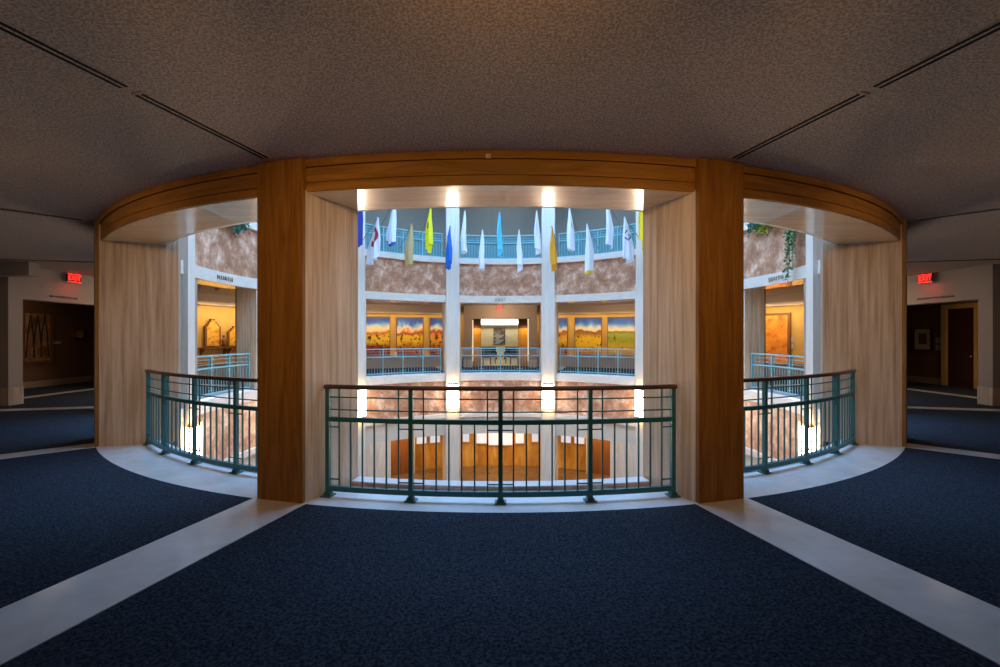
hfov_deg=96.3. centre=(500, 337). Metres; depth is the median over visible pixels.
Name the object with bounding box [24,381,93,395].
floor
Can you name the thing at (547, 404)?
light
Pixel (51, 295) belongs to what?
lettering
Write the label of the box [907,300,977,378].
wall
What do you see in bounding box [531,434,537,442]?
window
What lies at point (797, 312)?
wall
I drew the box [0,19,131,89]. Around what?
ceiling vent
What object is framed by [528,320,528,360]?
light
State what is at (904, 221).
column
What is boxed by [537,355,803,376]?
wall ledge
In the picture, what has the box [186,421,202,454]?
light
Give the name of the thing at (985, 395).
baseboard
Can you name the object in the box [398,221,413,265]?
flag
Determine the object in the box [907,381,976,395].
floor
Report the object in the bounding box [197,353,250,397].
balcony railing
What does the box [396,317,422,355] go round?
mural
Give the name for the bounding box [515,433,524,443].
window
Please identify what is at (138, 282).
wall panel
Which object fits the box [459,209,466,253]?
flag
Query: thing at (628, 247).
flag
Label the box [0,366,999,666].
floor
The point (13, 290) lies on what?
wall
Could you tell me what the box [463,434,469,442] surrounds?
window
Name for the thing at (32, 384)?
baseboard
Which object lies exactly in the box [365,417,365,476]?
pier
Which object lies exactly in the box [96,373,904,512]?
floor
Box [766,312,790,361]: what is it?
painting
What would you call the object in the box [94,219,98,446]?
column
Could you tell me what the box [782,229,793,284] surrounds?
trailing plant
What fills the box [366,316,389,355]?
mural
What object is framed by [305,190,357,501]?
wall panel
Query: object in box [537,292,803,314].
wall
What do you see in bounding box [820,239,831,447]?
column
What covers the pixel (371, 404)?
lower spandrel
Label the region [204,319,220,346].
altarpiece
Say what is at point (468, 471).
floor
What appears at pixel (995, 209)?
ceiling vent
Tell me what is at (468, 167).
lintel beam
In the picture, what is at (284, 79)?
ceiling
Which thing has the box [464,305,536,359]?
wall
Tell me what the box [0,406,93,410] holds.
floor strip
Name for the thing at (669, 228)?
wall panel
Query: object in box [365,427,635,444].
ceiling
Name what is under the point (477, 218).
wall
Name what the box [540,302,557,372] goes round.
wall panel
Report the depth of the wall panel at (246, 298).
13.80 m
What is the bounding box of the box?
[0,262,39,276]
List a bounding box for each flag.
[358,211,362,246]
[363,215,379,264]
[379,210,396,246]
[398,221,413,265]
[420,208,432,252]
[442,226,451,269]
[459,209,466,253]
[479,228,484,269]
[497,210,502,255]
[517,228,522,272]
[534,209,541,254]
[550,226,559,270]
[567,208,579,250]
[585,222,599,274]
[605,210,622,248]
[622,215,637,263]
[638,211,642,250]
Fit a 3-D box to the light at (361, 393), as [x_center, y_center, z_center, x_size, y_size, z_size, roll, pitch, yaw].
[-5.439,2.560,17.400,0.165,1.120,0.424,0,0,43]
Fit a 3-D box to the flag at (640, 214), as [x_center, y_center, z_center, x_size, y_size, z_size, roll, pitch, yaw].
[5.661,-4.240,16.643,1.620,2.170,0.246,0,0,-37]
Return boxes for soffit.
[102,185,898,303]
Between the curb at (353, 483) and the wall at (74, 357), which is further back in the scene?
the wall at (74, 357)
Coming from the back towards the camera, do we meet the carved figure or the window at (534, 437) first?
the window at (534, 437)
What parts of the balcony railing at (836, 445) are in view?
plate, post, rail, rail, handrail, post, plate, plate, post, post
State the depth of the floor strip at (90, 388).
12.68 m
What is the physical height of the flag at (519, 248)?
1.852 m
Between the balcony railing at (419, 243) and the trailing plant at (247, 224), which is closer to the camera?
the trailing plant at (247, 224)
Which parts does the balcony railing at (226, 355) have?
post, rail, rail, handrail, post, post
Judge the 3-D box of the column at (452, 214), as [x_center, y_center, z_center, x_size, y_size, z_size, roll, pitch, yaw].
[-2.102,-0.650,19.651,0.585,14.700,0.160,0,0,-16]
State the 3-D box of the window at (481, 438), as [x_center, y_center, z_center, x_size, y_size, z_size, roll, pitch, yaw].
[-0.985,5.025,23.305,0.630,1.050,0.080,0,0,0]
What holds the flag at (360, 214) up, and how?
attached to the trim ledge at (253, 226)
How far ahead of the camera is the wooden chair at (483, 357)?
25.96 m
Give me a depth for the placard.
15.22 m
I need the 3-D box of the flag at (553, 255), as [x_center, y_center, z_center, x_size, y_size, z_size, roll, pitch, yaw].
[2.350,-3.659,19.004,0.249,1.831,1.480,0,0,20]
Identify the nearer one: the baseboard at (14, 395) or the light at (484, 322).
the baseboard at (14, 395)
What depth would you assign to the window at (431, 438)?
22.77 m
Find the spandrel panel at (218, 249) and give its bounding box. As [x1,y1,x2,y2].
[195,225,805,295]
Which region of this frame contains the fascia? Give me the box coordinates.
[239,417,761,465]
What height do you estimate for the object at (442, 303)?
3.320 m
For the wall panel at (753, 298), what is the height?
3.099 m
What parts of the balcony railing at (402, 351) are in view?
post, rail, handrail, rail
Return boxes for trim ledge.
[224,413,776,461]
[245,222,752,264]
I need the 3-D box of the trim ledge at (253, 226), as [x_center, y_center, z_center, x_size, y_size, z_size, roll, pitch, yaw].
[0.000,-3.375,12.416,15.999,0.250,15.999,0,0,-5]
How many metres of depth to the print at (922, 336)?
15.74 m
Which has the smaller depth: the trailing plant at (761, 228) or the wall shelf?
the trailing plant at (761, 228)
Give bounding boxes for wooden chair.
[482,349,490,364]
[510,349,517,364]
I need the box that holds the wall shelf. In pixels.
[198,347,230,354]
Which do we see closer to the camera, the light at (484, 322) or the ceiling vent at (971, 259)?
the ceiling vent at (971, 259)
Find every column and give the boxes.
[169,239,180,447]
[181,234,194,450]
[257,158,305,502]
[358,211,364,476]
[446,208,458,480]
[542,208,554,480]
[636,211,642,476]
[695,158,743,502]
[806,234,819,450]
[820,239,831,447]
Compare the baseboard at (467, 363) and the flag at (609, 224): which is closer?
the flag at (609, 224)
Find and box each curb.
[157,372,843,472]
[352,482,648,490]
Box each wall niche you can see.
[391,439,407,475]
[414,438,414,473]
[586,438,586,473]
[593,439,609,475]
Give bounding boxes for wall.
[0,269,93,387]
[23,300,93,381]
[197,292,463,314]
[197,305,463,362]
[365,207,635,257]
[415,433,585,470]
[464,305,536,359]
[481,319,528,359]
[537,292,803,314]
[537,305,803,362]
[907,264,999,387]
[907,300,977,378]
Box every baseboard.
[0,386,23,405]
[23,376,93,388]
[464,360,536,366]
[907,376,940,384]
[977,386,999,405]
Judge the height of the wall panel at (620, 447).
2.440 m
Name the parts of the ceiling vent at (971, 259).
frame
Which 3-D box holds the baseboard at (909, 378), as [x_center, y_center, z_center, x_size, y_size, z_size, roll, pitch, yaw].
[14.880,1.500,12.416,0.040,0.200,12.000,0,0,0]
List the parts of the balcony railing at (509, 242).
rail, rail, handrail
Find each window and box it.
[416,437,426,444]
[429,435,440,443]
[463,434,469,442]
[475,433,486,443]
[488,433,512,445]
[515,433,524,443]
[518,319,527,327]
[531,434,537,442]
[560,435,571,443]
[574,437,584,444]
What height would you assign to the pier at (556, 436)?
4.770 m
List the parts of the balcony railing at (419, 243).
post, rail, rail, handrail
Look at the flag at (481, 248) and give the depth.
18.72 m
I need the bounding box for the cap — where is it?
[352,476,648,486]
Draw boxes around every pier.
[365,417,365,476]
[443,381,460,480]
[540,381,557,480]
[635,417,635,476]
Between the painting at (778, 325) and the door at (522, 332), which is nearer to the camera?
the painting at (778, 325)
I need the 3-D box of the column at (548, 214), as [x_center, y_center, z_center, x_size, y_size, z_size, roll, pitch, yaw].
[2.102,-0.650,19.651,0.585,14.700,0.160,0,0,16]
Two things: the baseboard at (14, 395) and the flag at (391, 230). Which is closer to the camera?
the baseboard at (14, 395)
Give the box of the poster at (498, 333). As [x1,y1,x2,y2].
[493,328,504,344]
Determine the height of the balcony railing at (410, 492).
1.125 m
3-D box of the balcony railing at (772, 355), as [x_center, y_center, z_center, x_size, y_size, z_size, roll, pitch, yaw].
[7.721,1.038,12.430,0.213,1.125,2.614,0,0,0]
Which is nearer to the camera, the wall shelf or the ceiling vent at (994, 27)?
the ceiling vent at (994, 27)
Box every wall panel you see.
[99,224,177,446]
[195,278,196,374]
[237,289,256,388]
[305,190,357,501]
[365,299,365,377]
[366,441,390,477]
[443,302,460,372]
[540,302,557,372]
[610,441,634,477]
[635,299,635,377]
[643,190,695,501]
[744,289,763,388]
[804,278,805,374]
[823,224,901,446]
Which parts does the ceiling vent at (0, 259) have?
frame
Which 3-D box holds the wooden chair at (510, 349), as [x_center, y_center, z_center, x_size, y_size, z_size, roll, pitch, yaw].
[0.800,1.150,26.200,0.500,0.900,0.500,0,0,0]
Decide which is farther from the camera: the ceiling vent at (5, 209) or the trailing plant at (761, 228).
the trailing plant at (761, 228)
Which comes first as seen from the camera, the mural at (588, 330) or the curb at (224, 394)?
the curb at (224, 394)
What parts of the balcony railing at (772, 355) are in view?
post, post, handrail, rail, rail, post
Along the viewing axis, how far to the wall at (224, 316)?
18.59 m
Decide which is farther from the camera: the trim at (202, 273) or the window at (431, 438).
the window at (431, 438)
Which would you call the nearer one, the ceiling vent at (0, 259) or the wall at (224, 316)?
the ceiling vent at (0, 259)
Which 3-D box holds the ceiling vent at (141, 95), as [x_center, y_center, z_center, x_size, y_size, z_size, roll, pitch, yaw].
[-2.395,-1.716,3.720,0.100,0.013,1.200,0,0,15]
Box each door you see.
[472,328,480,365]
[518,328,527,365]
[948,308,973,387]
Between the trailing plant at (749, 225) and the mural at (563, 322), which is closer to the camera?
the trailing plant at (749, 225)
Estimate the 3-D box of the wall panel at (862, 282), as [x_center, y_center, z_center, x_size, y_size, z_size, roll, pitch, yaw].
[5.736,-0.820,7.067,0.903,4.840,1.293,0,0,43]
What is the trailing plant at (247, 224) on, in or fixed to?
on the trim ledge at (253, 226)
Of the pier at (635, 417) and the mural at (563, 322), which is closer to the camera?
the pier at (635, 417)
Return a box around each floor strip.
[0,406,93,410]
[0,443,96,458]
[0,497,307,664]
[24,388,93,397]
[693,497,999,664]
[904,443,999,458]
[907,388,976,397]
[907,406,999,410]
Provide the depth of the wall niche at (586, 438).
22.03 m
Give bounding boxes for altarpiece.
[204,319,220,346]
[227,326,234,346]
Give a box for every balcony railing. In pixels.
[143,369,256,474]
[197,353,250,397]
[320,384,680,504]
[365,223,442,256]
[366,348,440,374]
[460,234,540,258]
[461,348,539,371]
[558,223,635,256]
[560,348,634,374]
[744,369,857,474]
[750,353,803,397]
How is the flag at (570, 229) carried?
attached to the balcony railing at (599, 237)
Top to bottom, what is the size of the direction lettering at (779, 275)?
0.112 m
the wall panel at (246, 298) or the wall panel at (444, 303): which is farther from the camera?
the wall panel at (444, 303)
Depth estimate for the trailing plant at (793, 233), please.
11.07 m
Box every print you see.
[913,328,933,350]
[919,333,926,343]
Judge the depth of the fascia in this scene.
18.83 m
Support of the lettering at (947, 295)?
attached to the wall at (981, 283)
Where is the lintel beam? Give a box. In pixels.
[99,150,901,240]
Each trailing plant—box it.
[232,224,244,236]
[241,223,249,233]
[745,223,760,236]
[753,224,772,235]
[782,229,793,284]
[787,230,797,256]
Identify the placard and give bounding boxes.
[936,345,940,350]
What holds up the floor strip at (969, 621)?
on the floor at (314, 585)
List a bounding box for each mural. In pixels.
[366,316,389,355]
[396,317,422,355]
[430,318,441,354]
[559,318,567,354]
[575,317,601,355]
[607,316,634,355]
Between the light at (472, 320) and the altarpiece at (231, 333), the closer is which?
the altarpiece at (231, 333)
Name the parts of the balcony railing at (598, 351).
handrail, rail, rail, post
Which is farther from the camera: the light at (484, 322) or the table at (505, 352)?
the light at (484, 322)
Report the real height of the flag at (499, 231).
1.875 m
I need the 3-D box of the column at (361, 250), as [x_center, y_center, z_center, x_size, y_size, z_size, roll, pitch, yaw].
[-5.575,-0.650,17.484,0.160,14.700,0.578,0,0,42]
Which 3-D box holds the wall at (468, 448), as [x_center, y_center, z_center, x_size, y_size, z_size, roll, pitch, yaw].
[0.000,5.450,12.416,22.400,2.500,22.400,0,0,0]
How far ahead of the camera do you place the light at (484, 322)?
30.66 m
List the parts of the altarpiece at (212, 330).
painted panel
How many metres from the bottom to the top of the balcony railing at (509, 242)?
1.125 m
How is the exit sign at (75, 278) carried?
hanging from the ceiling at (284, 79)
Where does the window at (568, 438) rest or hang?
in the wall at (468, 448)
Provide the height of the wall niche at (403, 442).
2.440 m
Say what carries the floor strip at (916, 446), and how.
on the floor at (314, 585)
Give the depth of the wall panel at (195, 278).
10.98 m
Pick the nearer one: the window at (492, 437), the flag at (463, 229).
the flag at (463, 229)
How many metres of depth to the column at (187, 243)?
10.22 m
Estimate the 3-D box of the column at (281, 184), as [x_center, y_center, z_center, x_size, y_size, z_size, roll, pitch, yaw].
[-2.143,-0.060,4.382,0.523,3.320,0.059,0,0,15]
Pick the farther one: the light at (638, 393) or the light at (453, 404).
the light at (453, 404)
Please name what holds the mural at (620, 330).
attached to the wall at (797, 312)
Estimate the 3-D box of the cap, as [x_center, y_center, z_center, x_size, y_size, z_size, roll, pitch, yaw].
[0.000,1.553,4.828,3.224,0.010,0.328,0,0,0]
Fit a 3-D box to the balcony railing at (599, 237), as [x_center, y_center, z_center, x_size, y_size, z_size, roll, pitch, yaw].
[4.101,-4.043,19.004,3.561,1.125,0.310,0,0,32]
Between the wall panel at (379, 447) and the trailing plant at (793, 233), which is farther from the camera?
the wall panel at (379, 447)
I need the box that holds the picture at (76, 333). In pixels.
[72,329,83,337]
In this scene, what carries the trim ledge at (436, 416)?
attached to the lower spandrel
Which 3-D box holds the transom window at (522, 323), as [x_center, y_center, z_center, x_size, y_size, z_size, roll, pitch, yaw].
[1.240,-0.950,24.830,0.520,0.900,0.140,0,0,0]
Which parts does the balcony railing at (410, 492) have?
post, plate, post, plate, post, plate, rail, handrail, rail, post, plate, post, plate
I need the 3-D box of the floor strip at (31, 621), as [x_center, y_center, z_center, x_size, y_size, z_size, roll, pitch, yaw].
[-2.746,1.595,2.167,0.600,0.009,4.620,0,0,15]
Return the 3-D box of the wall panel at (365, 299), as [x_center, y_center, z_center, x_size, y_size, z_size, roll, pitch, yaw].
[-5.923,0.029,17.694,0.698,3.142,1.071,0,0,42]
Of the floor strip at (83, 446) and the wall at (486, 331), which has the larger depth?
the wall at (486, 331)
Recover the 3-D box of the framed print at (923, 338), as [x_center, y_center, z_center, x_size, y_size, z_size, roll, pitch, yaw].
[14.860,0.060,15.756,0.080,0.800,0.700,0,0,0]
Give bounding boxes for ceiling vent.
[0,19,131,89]
[0,208,84,220]
[0,259,93,262]
[131,91,271,158]
[729,91,869,158]
[869,20,999,89]
[907,259,999,262]
[916,208,999,220]
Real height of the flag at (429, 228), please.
1.887 m
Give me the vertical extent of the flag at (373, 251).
1.801 m
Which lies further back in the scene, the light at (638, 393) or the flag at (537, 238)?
the flag at (537, 238)
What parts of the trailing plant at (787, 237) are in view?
stem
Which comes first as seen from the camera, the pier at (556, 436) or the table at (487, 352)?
the pier at (556, 436)
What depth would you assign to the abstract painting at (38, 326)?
14.39 m
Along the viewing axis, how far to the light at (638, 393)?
17.39 m
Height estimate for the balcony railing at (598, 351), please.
1.125 m
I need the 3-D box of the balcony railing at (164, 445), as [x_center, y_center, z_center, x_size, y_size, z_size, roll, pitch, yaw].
[-3.877,1.038,5.787,3.477,1.125,0.303,0,0,30]
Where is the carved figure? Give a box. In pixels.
[220,335,227,346]
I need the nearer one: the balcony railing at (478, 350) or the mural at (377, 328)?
the balcony railing at (478, 350)
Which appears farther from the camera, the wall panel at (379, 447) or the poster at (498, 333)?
the poster at (498, 333)
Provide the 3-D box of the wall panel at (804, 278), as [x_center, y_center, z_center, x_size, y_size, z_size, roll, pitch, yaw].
[7.640,0.074,10.333,0.692,3.052,1.519,0,0,15]
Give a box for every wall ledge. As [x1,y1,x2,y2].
[197,355,463,376]
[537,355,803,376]
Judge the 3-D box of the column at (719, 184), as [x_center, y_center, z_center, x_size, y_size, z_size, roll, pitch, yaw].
[2.143,-0.060,4.382,0.523,3.320,0.059,0,0,-15]
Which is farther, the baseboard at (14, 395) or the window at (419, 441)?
the window at (419, 441)
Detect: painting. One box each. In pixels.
[23,310,53,363]
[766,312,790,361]
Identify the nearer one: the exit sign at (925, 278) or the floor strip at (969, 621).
the floor strip at (969, 621)
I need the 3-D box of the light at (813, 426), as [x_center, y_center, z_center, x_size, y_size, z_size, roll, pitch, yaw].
[7.097,2.560,10.401,0.165,1.120,0.500,0,0,16]
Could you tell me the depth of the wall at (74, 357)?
15.41 m
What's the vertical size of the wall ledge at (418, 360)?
0.600 m
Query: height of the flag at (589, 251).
2.071 m
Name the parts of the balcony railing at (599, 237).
handrail, rail, post, rail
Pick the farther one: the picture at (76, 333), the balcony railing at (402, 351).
the balcony railing at (402, 351)
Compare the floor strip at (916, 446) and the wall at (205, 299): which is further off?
the wall at (205, 299)
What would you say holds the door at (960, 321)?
in the wall at (920, 363)
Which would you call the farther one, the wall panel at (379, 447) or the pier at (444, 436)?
the pier at (444, 436)
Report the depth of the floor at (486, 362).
27.43 m
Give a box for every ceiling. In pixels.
[0,0,999,305]
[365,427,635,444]
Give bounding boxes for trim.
[163,206,837,302]
[181,374,819,421]
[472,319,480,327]
[941,303,977,388]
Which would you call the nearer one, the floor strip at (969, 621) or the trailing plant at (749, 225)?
the floor strip at (969, 621)
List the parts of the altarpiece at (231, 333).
painted panel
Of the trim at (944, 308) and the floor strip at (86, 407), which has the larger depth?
the trim at (944, 308)
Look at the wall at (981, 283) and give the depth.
10.71 m
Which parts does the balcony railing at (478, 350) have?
rail, handrail, rail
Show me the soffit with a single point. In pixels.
(162, 228)
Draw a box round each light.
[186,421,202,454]
[358,389,365,417]
[448,383,457,409]
[472,320,472,360]
[481,319,517,325]
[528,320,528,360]
[543,383,552,409]
[635,389,642,417]
[798,421,814,454]
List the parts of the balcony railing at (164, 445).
post, post, plate, plate, post, handrail, rail, rail, post, plate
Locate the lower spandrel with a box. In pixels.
[197,380,803,459]
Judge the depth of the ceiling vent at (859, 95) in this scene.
3.58 m
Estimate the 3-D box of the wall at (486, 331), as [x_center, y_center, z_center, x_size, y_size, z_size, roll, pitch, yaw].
[0.000,0.000,28.500,4.100,3.200,5.400,0,0,0]
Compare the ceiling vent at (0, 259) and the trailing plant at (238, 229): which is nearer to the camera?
the ceiling vent at (0, 259)
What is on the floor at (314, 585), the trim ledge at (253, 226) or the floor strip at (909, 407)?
the floor strip at (909, 407)
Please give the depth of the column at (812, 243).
10.22 m
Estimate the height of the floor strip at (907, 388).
0.012 m
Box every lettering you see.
[51,295,77,299]
[217,275,232,281]
[768,275,782,281]
[917,295,953,299]
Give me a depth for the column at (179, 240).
6.92 m
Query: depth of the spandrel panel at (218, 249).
18.43 m
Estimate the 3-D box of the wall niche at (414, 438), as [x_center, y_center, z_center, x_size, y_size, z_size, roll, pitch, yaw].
[-4.396,5.480,22.198,0.229,2.440,0.451,0,0,-24]
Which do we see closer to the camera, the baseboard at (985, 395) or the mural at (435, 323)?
the baseboard at (985, 395)
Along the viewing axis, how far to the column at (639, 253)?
17.52 m
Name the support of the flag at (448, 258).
attached to the balcony railing at (419, 243)
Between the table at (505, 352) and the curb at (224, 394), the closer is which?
the curb at (224, 394)
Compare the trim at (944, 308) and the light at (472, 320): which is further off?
the light at (472, 320)
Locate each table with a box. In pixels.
[481,347,496,358]
[504,347,517,358]
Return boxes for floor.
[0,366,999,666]
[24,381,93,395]
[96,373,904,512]
[391,466,609,480]
[482,360,528,365]
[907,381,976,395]
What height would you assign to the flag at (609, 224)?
1.852 m
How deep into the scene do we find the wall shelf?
17.79 m
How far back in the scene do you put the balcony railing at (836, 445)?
5.64 m
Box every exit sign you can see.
[66,273,80,282]
[918,273,932,282]
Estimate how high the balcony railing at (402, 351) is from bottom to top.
1.125 m
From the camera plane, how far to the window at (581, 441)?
22.54 m

